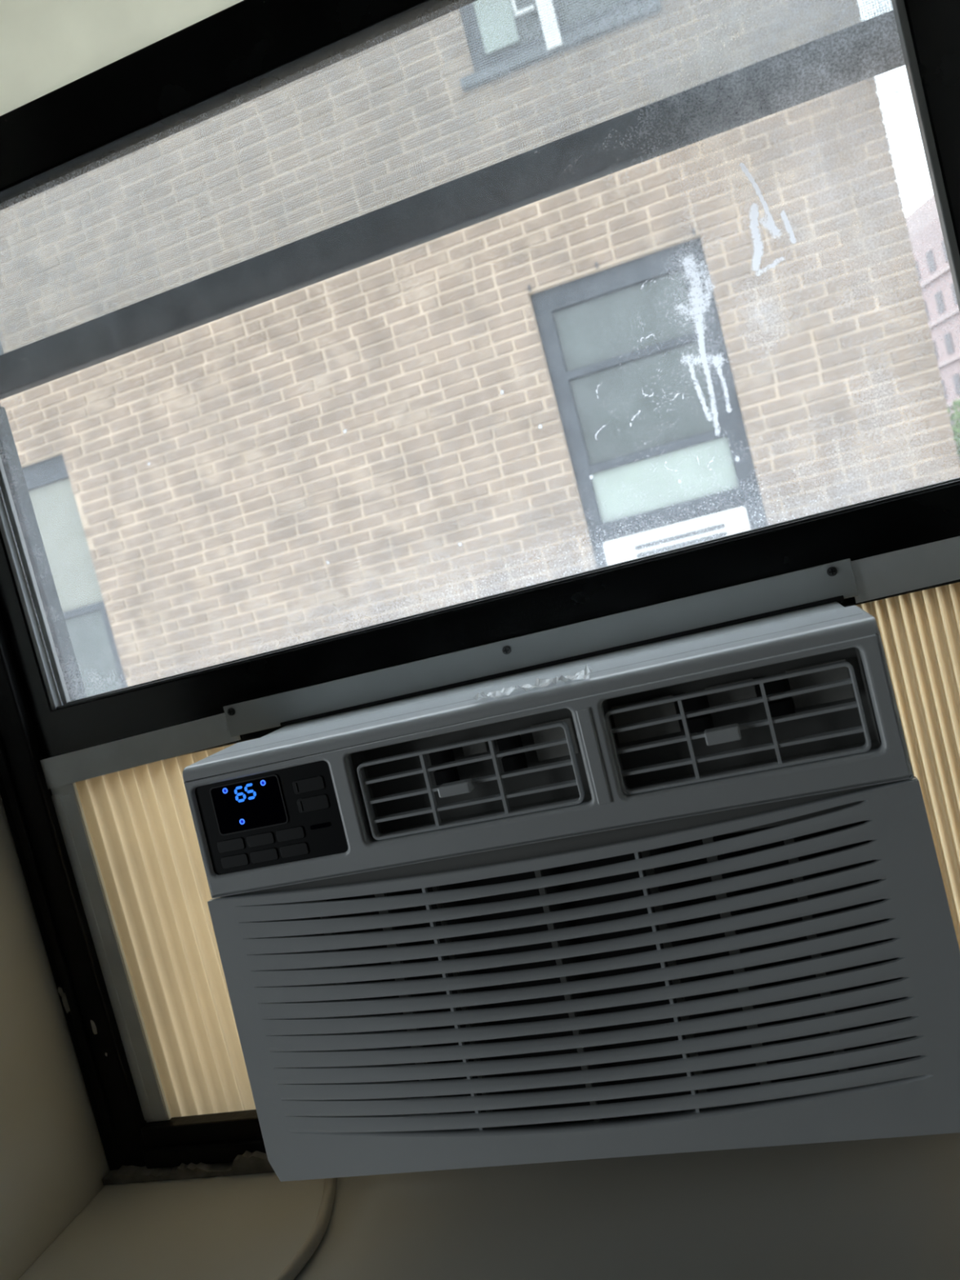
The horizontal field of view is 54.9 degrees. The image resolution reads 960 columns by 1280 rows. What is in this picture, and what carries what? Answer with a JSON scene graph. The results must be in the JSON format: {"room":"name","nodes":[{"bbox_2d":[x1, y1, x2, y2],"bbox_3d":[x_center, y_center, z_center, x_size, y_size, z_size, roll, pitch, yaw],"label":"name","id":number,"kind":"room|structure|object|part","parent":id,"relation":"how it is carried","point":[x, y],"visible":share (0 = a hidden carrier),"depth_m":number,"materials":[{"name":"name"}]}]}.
{"room":"apartment room","nodes":[
{"label":"apartment room","id":0,"kind":"room"},
{"bbox_2d":[0,794,110,1279],"bbox_3d":[0.335,0.034,0.573,3.800,2.600,0.460,-13,4,16],"label":"wall","id":1,"kind":"structure","parent":0,"point":[54,1162],"depth_m":0.86,"materials":[{"name":"beige paint"}]},
{"bbox_2d":[0,0,959,1185],"bbox_3d":[-0.043,-0.204,0.790,1.000,1.278,0.130,-13,4,16],"label":"window","id":2,"kind":"structure","parent":1,"relation":"in","point":[86,86],"depth_m":0.79,"materials":[{"name":"black paint"}]},
{"bbox_3d":[-0.173,-0.648,0.741,0.962,0.242,0.006,-13,4,16],"label":"transom pane","id":3,"kind":"part","parent":2,"relation":"part of","materials":[{"name":"glass"}]},
{"bbox_2d":[40,712,256,1122],"bbox_3d":[-0.259,0.271,0.876,0.282,0.390,0.025,-13,4,16],"label":"panel","id":4,"kind":"object","parent":2,"relation":"attached to","point":[122,808],"visible":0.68,"depth_m":0.89,"materials":[{"name":"beige plastic"}]},
{"bbox_3d":[-0.328,0.106,0.861,0.234,0.034,0.003,-13,4,16],"label":"rail","id":5,"kind":"part","parent":4,"relation":"part of","materials":[{"name":"grey plastic"}]},
{"bbox_3d":[0.118,0.390,0.817,0.924,0.046,0.099,-13,4,16],"label":"sill frame","id":6,"kind":"part","parent":2,"relation":"part of","materials":[{"name":"black paint"}]},
{"bbox_3d":[-0.134,-0.551,0.794,0.962,0.442,0.014,-13,4,16],"label":"sash","id":7,"kind":"part","parent":2,"relation":"part of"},
{"bbox_3d":[-0.069,-0.246,0.766,0.962,0.590,0.028,-13,4,16],"label":"sash","id":8,"kind":"part","parent":2,"relation":"part of","materials":[{"name":"black metal"}]},
{"bbox_3d":[-0.071,-0.251,0.771,0.834,0.460,0.004,-13,4,16],"label":"glass pane","id":9,"kind":"part","parent":2,"relation":"part of","materials":[{"name":"clear glass"}]},
{"bbox_2d":[850,536,959,949],"bbox_3d":[0.403,0.112,0.684,0.192,0.393,0.026,-13,4,16],"label":"panel","id":10,"kind":"object","parent":2,"relation":"attached to","point":[919,630],"visible":0.56,"depth_m":0.69,"materials":[{"name":"beige plastic"}]},
{"bbox_3d":[0.360,-0.063,0.661,0.182,0.031,0.002,-13,4,16],"label":"rail","id":11,"kind":"part","parent":10,"relation":"part of","materials":[{"name":"grey plastic"}]},
{"bbox_2d":[17,1133,959,1279],"bbox_3d":[0.080,0.447,0.680,1.002,0.030,0.485,-13,4,16],"label":"sill","id":12,"kind":"structure","parent":1,"relation":"attached to","point":[883,1208],"depth_m":0.70,"materials":[{"name":"beige paint"}]},
{"bbox_2d":[182,558,959,1279],"bbox_3d":[0.154,0.586,0.793,0.571,1.204,0.745,-13,4,16],"label":"air conditioner","id":13,"kind":"object","parent":12,"relation":"on","point":[686,894],"visible":1,"depth_m":0.60,"materials":[{"name":"grey plastic"}]},
{"bbox_3d":[-0.147,0.125,0.650,0.112,0.069,0.008,-13,4,16],"label":"control panel","id":14,"kind":"part","parent":13,"relation":"part of","materials":[{"name":"black plastic"}]},
{"bbox_3d":[-0.087,0.827,0.681,0.072,0.870,0.351,-13,4,16],"label":"power cord","id":15,"kind":"part","parent":13,"relation":"part of","materials":[{"name":"beige plastic"}]},
{"bbox_3d":[-0.008,0.094,0.613,0.149,0.053,0.011,-13,4,16],"label":"louver frame","id":16,"kind":"part","parent":13,"relation":"part of","materials":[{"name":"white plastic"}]},
{"bbox_2d":[472,664,592,700],"bbox_3d":[0.034,0.028,0.604,0.078,0.007,0.026,-13,4,16],"label":"tape","id":17,"kind":"object","parent":13,"relation":"on","point":[584,674],"visible":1,"depth_m":0.60,"materials":[{"name":"white"}]},
{"bbox_2d":[207,776,959,1182],"bbox_3d":[0.055,0.233,0.609,0.480,0.206,0.037,-13,4,16],"label":"grille","id":18,"kind":"object","parent":13,"relation":"attached to","point":[777,965],"depth_m":0.59,"materials":[{"name":"grey plastic"}]},
{"bbox_3d":[0.072,0.073,0.583,0.009,0.062,0.009,-13,4,16],"label":"divider post","id":19,"kind":"part","parent":13,"relation":"part of","materials":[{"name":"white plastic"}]},
{"bbox_3d":[0.155,0.055,0.566,0.150,0.054,0.011,-13,4,16],"label":"louver frame","id":20,"kind":"part","parent":13,"relation":"part of","materials":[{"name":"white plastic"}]},
{"label":"outside","id":21,"kind":"structure","parent":0,"visible":0},
{"bbox_3d":[26.060,-3.789,55.806,100.000,0.300,118.840,-13,4,16],"label":"ground","id":22,"kind":"structure","parent":21,"visible":0},
{"bbox_2d":[0,0,959,697],"bbox_3d":[-1.659,1.292,7.702,10.113,9.400,4.062,-13,4,16],"label":"brick building","id":23,"kind":"structure","parent":22,"relation":"on","point":[217,549],"depth_m":4.88,"materials":[{"name":"brown brick"}]},
{"bbox_3d":[-2.755,-0.536,5.786,0.785,0.800,0.008,-13,4,16],"label":"pane","id":24,"kind":"part","parent":23,"relation":"part of","materials":[{"name":"grey glass"}]},
{"bbox_3d":[-2.554,0.334,5.846,0.740,0.940,0.008,-13,4,16],"label":"pane","id":25,"kind":"part","parent":23,"relation":"part of","materials":[{"name":"grey glass"}]},
{"bbox_3d":[0.057,-3.223,4.663,0.180,0.475,0.022,-13,4,16],"label":"panel","id":26,"kind":"part","parent":23,"relation":"part of","materials":[{"name":"white glass"}]},
{"bbox_3d":[0.121,-3.244,4.687,0.315,0.530,0.008,-13,4,16],"label":"pane","id":27,"kind":"part","parent":23,"relation":"part of","materials":[{"name":"grey glass"}]},
{"bbox_3d":[0.181,-3.312,4.620,0.105,0.360,0.020,-13,4,16],"label":"rail","id":28,"kind":"part","parent":23,"relation":"part of","materials":[{"name":"white metal"}]},
{"bbox_3d":[0.396,-2.932,4.598,1.020,0.051,0.145,-13,4,16],"label":"window sill","id":29,"kind":"part","parent":23,"relation":"part of","materials":[{"name":"grey stone"}]},
{"bbox_3d":[0.507,-3.336,4.574,0.340,0.530,0.008,-13,4,16],"label":"pane","id":30,"kind":"part","parent":23,"relation":"part of","materials":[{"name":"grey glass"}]},
{"bbox_3d":[0.737,-1.626,4.735,0.700,0.340,0.008,-13,4,16],"label":"pane","id":31,"kind":"part","parent":23,"relation":"part of","materials":[{"name":"grey glass"}]},
{"bbox_3d":[0.843,-1.212,4.760,0.700,0.475,0.008,-13,4,16],"label":"pane","id":32,"kind":"part","parent":23,"relation":"part of","materials":[{"name":"grey glass"}]},
{"bbox_3d":[0.949,-0.822,4.783,0.732,0.285,0.008,-13,4,16],"label":"pane","id":33,"kind":"part","parent":23,"relation":"part of","materials":[{"name":"white glass"}]},
{"bbox_3d":[1.072,-0.320,4.816,0.760,0.630,0.008,-13,4,16],"label":"pane","id":34,"kind":"part","parent":23,"relation":"part of","materials":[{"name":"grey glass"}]},
{"bbox_2d":[602,506,751,565],"bbox_3d":[1.041,-0.367,4.743,0.733,0.464,0.080,-13,4,16],"label":"air conditioner","id":35,"kind":"object","parent":23,"relation":"attached to","point":[738,512],"visible":0.3,"depth_m":4.70,"materials":[{"name":"white metal"}]},
{"bbox_2d":[906,194,959,453],"bbox_3d":[37.424,-18.680,56.278,22.185,22.800,41.808,-13,4,16],"label":"apartment building","id":36,"kind":"structure","parent":22,"relation":"on","point":[932,265],"depth_m":61.35,"materials":[{"name":"pink paint"}]},
{"bbox_2d":[946,398,959,466],"bbox_3d":[19.898,-5.499,35.752,3.847,8.480,3.935,-13,4,16],"label":"street tree","id":37,"kind":"object","parent":22,"relation":"on","point":[956,431],"visible":0.27,"depth_m":35.45,"materials":[{"name":"green plant"}]}
]}

